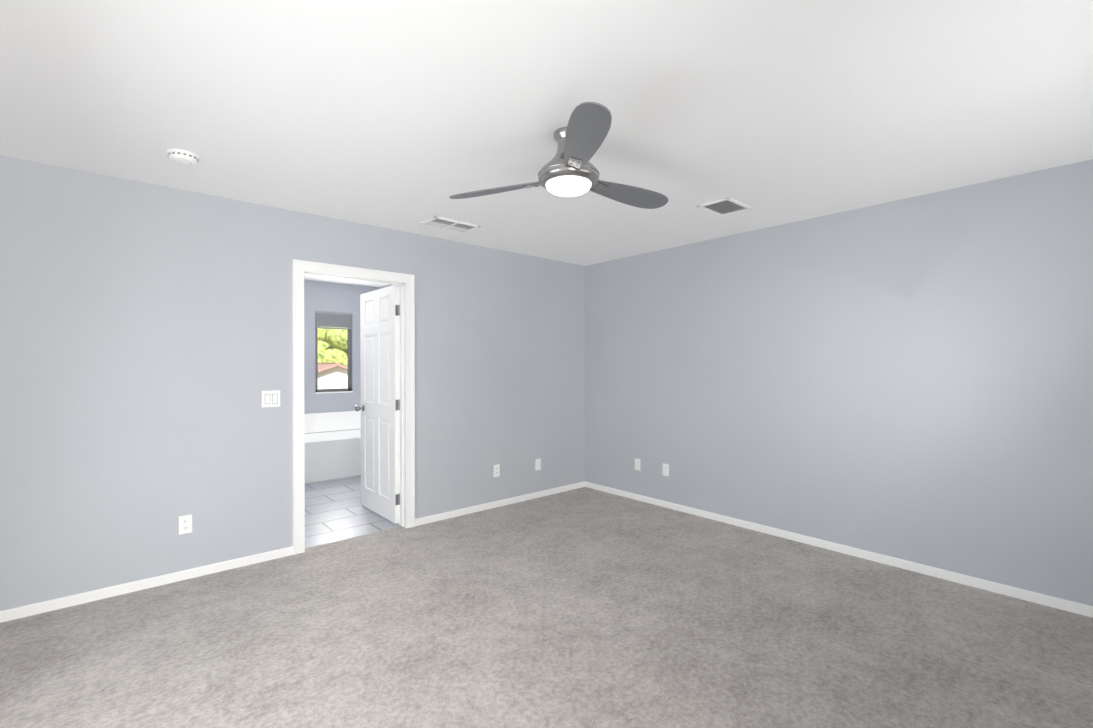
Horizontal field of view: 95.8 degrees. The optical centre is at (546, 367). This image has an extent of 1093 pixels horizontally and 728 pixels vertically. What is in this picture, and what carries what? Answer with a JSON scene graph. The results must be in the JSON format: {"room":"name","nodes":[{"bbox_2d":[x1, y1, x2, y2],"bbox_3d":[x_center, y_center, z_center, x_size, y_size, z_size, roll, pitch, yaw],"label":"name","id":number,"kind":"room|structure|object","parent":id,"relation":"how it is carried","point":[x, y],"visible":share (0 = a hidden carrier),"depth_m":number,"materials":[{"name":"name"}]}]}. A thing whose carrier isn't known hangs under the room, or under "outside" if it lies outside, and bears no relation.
{"room":"empty bedroom","nodes":[
{"label":"empty bedroom","id":0,"kind":"room"},
{"bbox_2d":[0,155,584,610],"bbox_3d":[-1.347,0.106,4.005,4.860,2.450,0.120,0,0,-41],"label":"wall","id":1,"kind":"structure","parent":0,"point":[144,345],"depth_m":3.15,"materials":[{"name":"paint"}]},
{"bbox_2d":[0,546,292,622],"bbox_3d":[-2.412,1.307,2.987,1.610,0.057,0.013,0,0,-41],"label":"baseboard","id":2,"kind":"structure","parent":1,"relation":"attached to","point":[147,583],"depth_m":2.94,"materials":[{"name":"white paint"}]},
{"bbox_2d":[179,514,191,534],"bbox_3d":[-2.274,0.990,3.109,0.070,0.115,0.007,0,0,-41],"label":"electrical outlet","id":3,"kind":"object","parent":1,"relation":"attached to","point":[185,524],"visible":1,"depth_m":3.11,"materials":[{"name":"white plastic"}]},
{"bbox_2d":[262,390,279,407],"bbox_3d":[-1.909,0.219,3.424,0.116,0.115,0.012,0,0,-41],"label":"light switch","id":4,"kind":"object","parent":1,"relation":"attached to","point":[271,398],"visible":1,"depth_m":3.42,"materials":[{"name":"white plastic"}]},
{"bbox_2d":[292,259,414,554],"bbox_3d":[-1.501,0.282,3.870,0.930,2.100,0.162,0,0,-41],"label":"door frame","id":5,"kind":"structure","parent":1,"relation":"attached to","point":[405,283],"depth_m":3.89,"materials":[{"name":"white paint"}]},
{"bbox_2d":[355,285,399,523],"bbox_3d":[-1.513,0.311,4.450,0.189,2.012,0.777,0,0,-41],"label":"door","id":6,"kind":"structure","parent":1,"relation":"in","point":[379,356],"depth_m":4.40,"materials":[{"name":"white paint"}]},
{"bbox_2d":[494,464,499,476],"bbox_3d":[-0.473,0.983,4.691,0.070,0.115,0.007,0,0,-41],"label":"electrical outlet","id":7,"kind":"object","parent":1,"relation":"attached to","point":[497,470],"visible":1,"depth_m":4.69,"materials":[{"name":"white plastic"}]},
{"bbox_2d":[415,482,583,525],"bbox_3d":[-0.349,1.299,4.799,2.020,0.057,0.013,0,0,-41],"label":"baseboard","id":8,"kind":"structure","parent":1,"relation":"attached to","point":[446,515],"depth_m":4.66,"materials":[{"name":"white paint"}]},
{"bbox_2d":[535,459,540,470],"bbox_3d":[-0.086,0.991,5.031,0.070,0.115,0.007,0,0,-41],"label":"electrical outlet","id":9,"kind":"object","parent":1,"relation":"attached to","point":[537,464],"visible":1,"depth_m":5.02,"materials":[{"name":"white plastic"}]},
{"bbox_2d":[304,280,378,433],"bbox_3d":[-3.176,0.095,6.404,2.240,2.450,0.120,0,0,-41],"label":"wall","id":10,"kind":"structure","parent":0,"point":[329,296],"depth_m":6.57,"materials":[{"name":"paint"}]},
{"bbox_2d":[315,311,352,393],"bbox_3d":[-2.867,-0.198,6.643,0.480,1.086,0.097,0,0,-41],"label":"bathroom window","id":11,"kind":"structure","parent":10,"relation":"in","point":[328,320],"depth_m":6.64,"materials":[{"name":"grey"}]},
{"bbox_2d":[0,487,1092,727],"bbox_3d":[0.125,1.389,2.335,4.860,0.100,4.460,0,0,-41],"label":"floor carpet","id":12,"kind":"object","parent":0,"point":[584,607],"visible":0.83,"depth_m":2.42,"materials":[{"name":"grey carpet"}]},
{"bbox_2d":[0,0,1092,287],"bbox_3d":[-0.888,-1.166,3.476,4.860,0.100,7.530,0,0,-41],"label":"ceiling","id":13,"kind":"structure","parent":0,"point":[410,116],"depth_m":2.07,"materials":[{"name":"white paint"}]},
{"bbox_2d":[167,149,199,165],"bbox_3d":[-1.899,-1.091,2.582,0.140,0.042,0.140,0,0,-41],"label":"smoke detector","id":14,"kind":"object","parent":13,"relation":"attached to","point":[183,157],"visible":1,"depth_m":2.55,"materials":[{"name":"white plastic"}]},
{"bbox_2d":[420,216,480,232],"bbox_3d":[-0.753,-1.112,3.868,0.400,0.012,0.250,0,0,-41],"label":"ceiling vent","id":15,"kind":"object","parent":13,"relation":"in","point":[448,224],"visible":1,"depth_m":3.85,"materials":[{"name":"white plastic"}]},
{"bbox_2d":[449,102,667,208],"bbox_3d":[0.180,-0.968,2.453,1.086,0.287,1.178,0,0,-41],"label":"ceiling fan","id":16,"kind":"object","parent":13,"relation":"hanging from","point":[569,169],"visible":1,"depth_m":2.25,"materials":[{"name":"silver metal"}]},
{"bbox_2d":[697,197,752,215],"bbox_3d":[1.238,-1.110,3.428,0.330,0.012,0.240,0,0,-41],"label":"ceiling vent","id":17,"kind":"object","parent":13,"relation":"in","point":[725,206],"visible":1,"depth_m":3.42,"materials":[{"name":"white plastic"}]},
{"bbox_2d":[585,159,1092,605],"bbox_3d":[1.925,0.107,3.871,0.120,2.450,4.400,0,0,-41],"label":"wall","id":18,"kind":"structure","parent":0,"point":[910,379],"depth_m":3.37,"materials":[{"name":"paint"}]},
{"bbox_2d":[635,458,639,470],"bbox_3d":[0.910,0.972,4.934,0.007,0.115,0.070,0,0,-41],"label":"electrical outlet","id":19,"kind":"object","parent":18,"relation":"attached to","point":[637,464],"visible":1,"depth_m":4.93,"materials":[{"name":"white plastic"}]},
{"bbox_2d":[663,463,668,475],"bbox_3d":[1.130,0.973,4.683,0.007,0.115,0.070,0,0,-41],"label":"electrical outlet","id":20,"kind":"object","parent":18,"relation":"attached to","point":[665,469],"visible":1,"depth_m":4.68,"materials":[{"name":"white plastic"}]},
{"bbox_2d":[584,481,1092,617],"bbox_3d":[1.826,1.303,3.889,0.013,0.057,4.250,0,0,-41],"label":"baseboard","id":21,"kind":"structure","parent":18,"relation":"attached to","point":[1074,607],"depth_m":3.36,"materials":[{"name":"white paint"}]},
{"label":"outside","id":22,"kind":"structure","parent":0,"visible":0},
{"bbox_3d":[-31.053,4.179,57.858,150.000,0.200,112.000,0,0,-41],"label":"ground","id":23,"kind":"structure","parent":22,"visible":0},
{"bbox_2d":[318,326,346,365],"bbox_3d":[-24.669,-0.966,52.008,27.852,10.145,23.234,0,0,-41],"label":"trees","id":24,"kind":"object","parent":23,"relation":"on","point":[332,357],"depth_m":47.20,"materials":[{"name":"green plant"}]},
{"bbox_2d":[318,363,347,388],"bbox_3d":[-18.165,1.915,38.554,9.949,4.510,10.940,0,0,-41],"label":"house","id":25,"kind":"structure","parent":23,"relation":"on","point":[338,370],"depth_m":34.70,"materials":[{"name":"beige paint"}]},
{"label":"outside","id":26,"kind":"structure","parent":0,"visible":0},
{"bbox_2d":[305,475,400,547],"bbox_3d":[-2.202,1.375,5.302,2.240,0.100,3.070,0,0,-41],"label":"floor","id":27,"kind":"structure","parent":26,"point":[335,510],"depth_m":4.46,"materials":[{"name":"grey tile"}]},
{"bbox_2d":[304,410,360,482],"bbox_3d":[-2.871,0.857,6.061,1.994,0.930,0.797,0,0,-41],"label":"bathtub","id":28,"kind":"object","parent":27,"relation":"on","point":[335,454],"visible":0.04,"depth_m":5.99,"materials":[{"name":"white ceramic"}]}
]}

